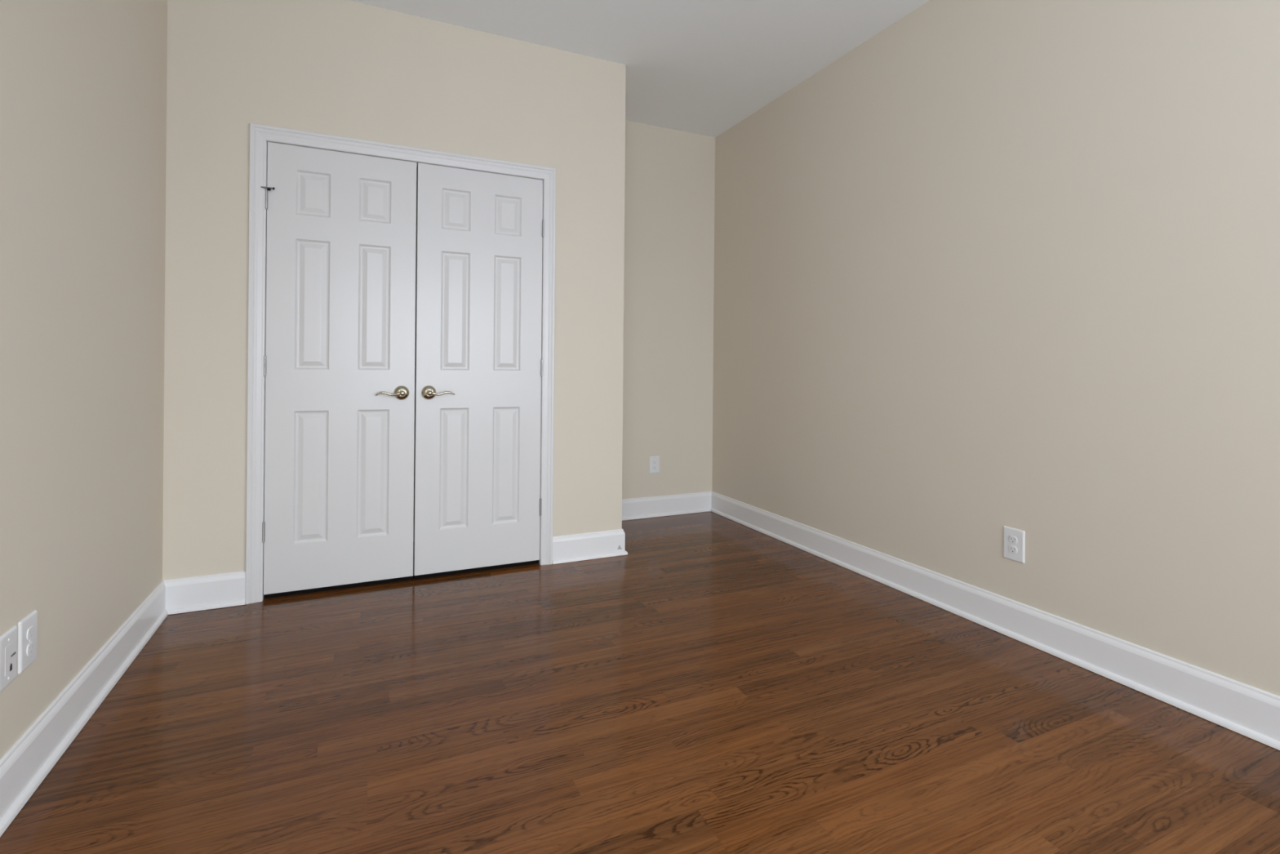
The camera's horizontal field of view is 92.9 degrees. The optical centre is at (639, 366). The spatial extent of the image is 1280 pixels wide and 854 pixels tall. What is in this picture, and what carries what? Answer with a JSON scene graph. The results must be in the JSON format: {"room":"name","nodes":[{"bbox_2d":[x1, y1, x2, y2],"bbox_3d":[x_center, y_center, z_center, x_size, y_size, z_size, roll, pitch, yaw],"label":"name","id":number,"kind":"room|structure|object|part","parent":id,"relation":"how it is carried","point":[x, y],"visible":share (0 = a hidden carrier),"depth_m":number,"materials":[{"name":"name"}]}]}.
{"room":"empty bedroom","nodes":[
{"label":"empty bedroom","id":0,"kind":"room"},
{"bbox_2d":[0,0,167,759],"bbox_3d":[-1.033,-0.334,0.332,0.120,2.771,6.512,1,0,-25],"label":"wall","id":1,"kind":"structure","parent":0,"point":[83,82],"depth_m":1.77,"materials":[{"name":"beige paint"}]},
{"bbox_2d":[0,625,17,692],"bbox_3d":[-1.479,0.683,1.423,0.008,0.127,0.086,1,0,-25],"label":"wall plate","id":2,"kind":"object","parent":1,"relation":"attached to","point":[8,640],"visible":1,"depth_m":1.42,"materials":[{"name":"white plastic"}]},
{"bbox_2d":[17,609,37,674],"bbox_3d":[-1.521,0.682,1.515,0.009,0.127,0.086,1,0,-25],"label":"wall outlet","id":3,"kind":"object","parent":1,"relation":"attached to","point":[27,626],"visible":1,"depth_m":1.50,"materials":[{"name":"white plastic"}]},
{"bbox_2d":[26,641,34,656],"bbox_3d":[-1.518,0.701,1.516,0.003,0.028,0.034,1,0,-25],"label":"socket","id":4,"kind":"object","parent":3,"relation":"attached to","point":[29,645],"depth_m":1.51,"materials":[{"name":"white plastic"}]},
{"bbox_2d":[26,626,34,639],"bbox_3d":[-1.518,0.662,1.516,0.003,0.028,0.034,1,0,-25],"label":"socket","id":5,"kind":"object","parent":3,"relation":"attached to","point":[30,629],"depth_m":1.51,"materials":[{"name":"white plastic"}]},
{"bbox_2d":[0,580,168,836],"bbox_3d":[-0.827,0.982,0.040,0.031,0.142,5.600,1,0,-25],"label":"baseboard","id":6,"kind":"structure","parent":1,"relation":"attached to","point":[29,760],"depth_m":1.72,"materials":[{"name":"white paint"}]},
{"bbox_2d":[162,0,626,579],"bbox_3d":[-1.212,-0.336,3.329,2.137,2.771,0.712,1,0,-25],"label":"wall","id":7,"kind":"structure","parent":0,"point":[347,68],"depth_m":2.85,"materials":[{"name":"beige paint"}]},
{"bbox_2d":[162,570,245,614],"bbox_3d":[-1.877,0.973,2.623,0.301,0.142,0.028,1,0,-25],"label":"baseboard","id":8,"kind":"structure","parent":7,"relation":"attached to","point":[193,593],"depth_m":2.62,"materials":[{"name":"white paint"}]},
{"bbox_3d":[-1.868,1.033,2.620,0.286,0.020,0.013,1,0,-25],"label":"shoe moulding","id":9,"kind":"part","parent":8,"relation":"part of","materials":[{"name":"white paint"}]},
{"bbox_2d":[261,142,417,598],"bbox_3d":[-1.395,0.019,2.840,0.651,2.051,0.097,1,0,-25],"label":"door","id":10,"kind":"structure","parent":7,"relation":"in","point":[339,366],"depth_m":2.85,"materials":[{"name":"white paint"}]},
{"bbox_3d":[-1.516,0.505,2.807,0.140,0.608,0.009,1,0,-25],"label":"panel","id":11,"kind":"part","parent":10,"relation":"part of","materials":[{"name":"white paint"}]},
{"bbox_3d":[-1.509,-0.287,2.807,0.140,0.596,0.009,1,0,-25],"label":"panel","id":12,"kind":"part","parent":10,"relation":"part of","materials":[{"name":"white paint"}]},
{"bbox_3d":[-1.505,-0.797,2.807,0.140,0.204,0.009,1,0,-25],"label":"panel","id":13,"kind":"part","parent":10,"relation":"part of","materials":[{"name":"white paint"}]},
{"bbox_3d":[-1.279,0.507,2.915,0.140,0.608,0.009,1,0,-25],"label":"panel","id":14,"kind":"part","parent":10,"relation":"part of","materials":[{"name":"white paint"}]},
{"bbox_3d":[-1.272,-0.284,2.915,0.140,0.596,0.009,1,0,-25],"label":"panel","id":15,"kind":"part","parent":10,"relation":"part of","materials":[{"name":"white paint"}]},
{"bbox_3d":[-1.267,-0.794,2.915,0.140,0.204,0.009,1,0,-25],"label":"panel","id":16,"kind":"part","parent":10,"relation":"part of","materials":[{"name":"white paint"}]},
{"bbox_3d":[-1.192,0.125,2.907,0.133,0.028,0.048,1,0,-25],"label":"handle","id":17,"kind":"part","parent":10,"relation":"part of","materials":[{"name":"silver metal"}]},
{"bbox_2d":[245,123,555,604],"bbox_3d":[-1.122,-0.010,3.033,1.398,2.121,0.133,1,0,-25],"label":"door frame","id":18,"kind":"structure","parent":7,"relation":"attached to","point":[260,135],"depth_m":2.75,"materials":[{"name":"white paint"}]},
{"bbox_3d":[-1.705,-0.015,2.704,0.064,2.121,0.018,1,0,-25],"label":"casing","id":19,"kind":"part","parent":18,"relation":"part of","materials":[{"name":"white paint"}]},
{"bbox_3d":[-1.089,-1.038,2.981,1.398,0.064,0.018,1,0,-25],"label":"head casing","id":20,"kind":"part","parent":18,"relation":"part of","materials":[{"name":"white paint"}]},
{"bbox_3d":[-0.492,-0.004,3.259,0.064,2.121,0.018,1,0,-25],"label":"casing","id":21,"kind":"part","parent":18,"relation":"part of","materials":[{"name":"white paint"}]},
{"bbox_2d":[413,162,544,578],"bbox_3d":[-0.804,0.024,3.111,0.637,2.051,0.097,1,0,-25],"label":"door","id":22,"kind":"structure","parent":7,"relation":"in","point":[479,362],"depth_m":3.11,"materials":[{"name":"white paint"}]},
{"bbox_3d":[-0.983,0.127,3.003,0.133,0.028,0.048,1,0,-25],"label":"handle","id":23,"kind":"part","parent":22,"relation":"part of","materials":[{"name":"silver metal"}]},
{"bbox_3d":[-0.938,0.510,3.071,0.140,0.608,0.009,1,0,-25],"label":"panel","id":24,"kind":"part","parent":22,"relation":"part of","materials":[{"name":"white paint"}]},
{"bbox_3d":[-0.931,-0.281,3.071,0.140,0.596,0.009,1,0,-25],"label":"panel","id":25,"kind":"part","parent":22,"relation":"part of","materials":[{"name":"white paint"}]},
{"bbox_3d":[-0.927,-0.791,3.071,0.140,0.204,0.009,1,0,-25],"label":"panel","id":26,"kind":"part","parent":22,"relation":"part of","materials":[{"name":"white paint"}]},
{"bbox_3d":[-0.701,0.513,3.180,0.140,0.608,0.009,1,0,-25],"label":"panel","id":27,"kind":"part","parent":22,"relation":"part of","materials":[{"name":"white paint"}]},
{"bbox_3d":[-0.694,-0.279,3.180,0.140,0.596,0.009,1,0,-25],"label":"panel","id":28,"kind":"part","parent":22,"relation":"part of","materials":[{"name":"white paint"}]},
{"bbox_3d":[-0.689,-0.789,3.180,0.140,0.204,0.009,1,0,-25],"label":"panel","id":29,"kind":"part","parent":22,"relation":"part of","materials":[{"name":"white paint"}]},
{"bbox_2d":[552,528,627,564],"bbox_3d":[-0.272,0.987,3.358,0.436,0.142,0.028,1,0,-25],"label":"baseboard","id":30,"kind":"structure","parent":7,"relation":"attached to","point":[611,543],"depth_m":3.35,"materials":[{"name":"white paint"}]},
{"bbox_3d":[-0.269,1.047,3.351,0.436,0.020,0.013,1,0,-25],"label":"shoe moulding","id":31,"kind":"part","parent":30,"relation":"part of","materials":[{"name":"white paint"}]},
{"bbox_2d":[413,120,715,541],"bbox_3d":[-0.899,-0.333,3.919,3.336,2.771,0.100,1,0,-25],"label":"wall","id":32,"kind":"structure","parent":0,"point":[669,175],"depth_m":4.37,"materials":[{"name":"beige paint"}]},
{"bbox_2d":[648,456,659,473],"bbox_3d":[0.103,0.694,4.322,0.080,0.121,0.009,1,0,-25],"label":"wall outlet","id":33,"kind":"object","parent":32,"relation":"attached to","point":[654,461],"visible":1,"depth_m":4.32,"materials":[{"name":"white plastic"}]},
{"bbox_2d":[622,491,711,520],"bbox_3d":[0.073,0.990,4.299,1.029,0.142,0.028,1,0,-25],"label":"baseboard","id":34,"kind":"structure","parent":32,"relation":"attached to","point":[697,502],"depth_m":4.35,"materials":[{"name":"white paint"}]},
{"bbox_3d":[0.076,1.050,4.292,1.000,0.020,0.013,1,0,-25],"label":"shoe moulding","id":35,"kind":"part","parent":34,"relation":"part of","materials":[{"name":"white paint"}]},
{"bbox_2d":[348,0,928,137],"bbox_3d":[0.447,-1.756,1.003,3.536,0.100,6.712,1,0,-25],"label":"ceiling","id":36,"kind":"structure","parent":0,"point":[700,67],"depth_m":3.15,"materials":[{"name":"white paint"}]},
{"bbox_2d":[0,511,1279,853],"bbox_3d":[0.421,1.115,1.003,3.536,0.100,6.712,1,0,-25],"label":"floor","id":37,"kind":"structure","parent":0,"point":[717,684],"depth_m":1.76,"materials":[{"name":"brown wood"}]},
{"bbox_2d":[711,0,1279,696],"bbox_3d":[1.915,-0.308,1.681,0.120,2.771,6.512,1,0,-25],"label":"wall","id":38,"kind":"structure","parent":0,"point":[988,266],"depth_m":2.36,"materials":[{"name":"beige paint"}]},
{"bbox_2d":[711,491,1279,750],"bbox_3d":[1.836,1.006,1.650,0.028,0.142,6.312,1,0,-25],"label":"baseboard","id":39,"kind":"structure","parent":38,"relation":"attached to","point":[1253,713],"depth_m":2.27,"materials":[{"name":"white paint"}]},
{"bbox_2d":[1003,525,1025,563],"bbox_3d":[1.491,0.709,2.431,0.009,0.129,0.086,1,0,-25],"label":"wall outlet","id":40,"kind":"object","parent":38,"relation":"attached to","point":[1013,538],"visible":1,"depth_m":2.43,"materials":[{"name":"white plastic"}]},
{"bbox_2d":[1008,545,1017,553],"bbox_3d":[1.489,0.728,2.430,0.003,0.028,0.034,1,0,-25],"label":"socket","id":41,"kind":"object","parent":40,"relation":"attached to","point":[1012,548],"depth_m":2.43,"materials":[{"name":"white plastic"}]},
{"bbox_2d":[1008,535,1017,543],"bbox_3d":[1.489,0.689,2.430,0.003,0.028,0.034,1,0,-25],"label":"socket","id":42,"kind":"object","parent":40,"relation":"attached to","point":[1012,539],"depth_m":2.43,"materials":[{"name":"white plastic"}]}
]}

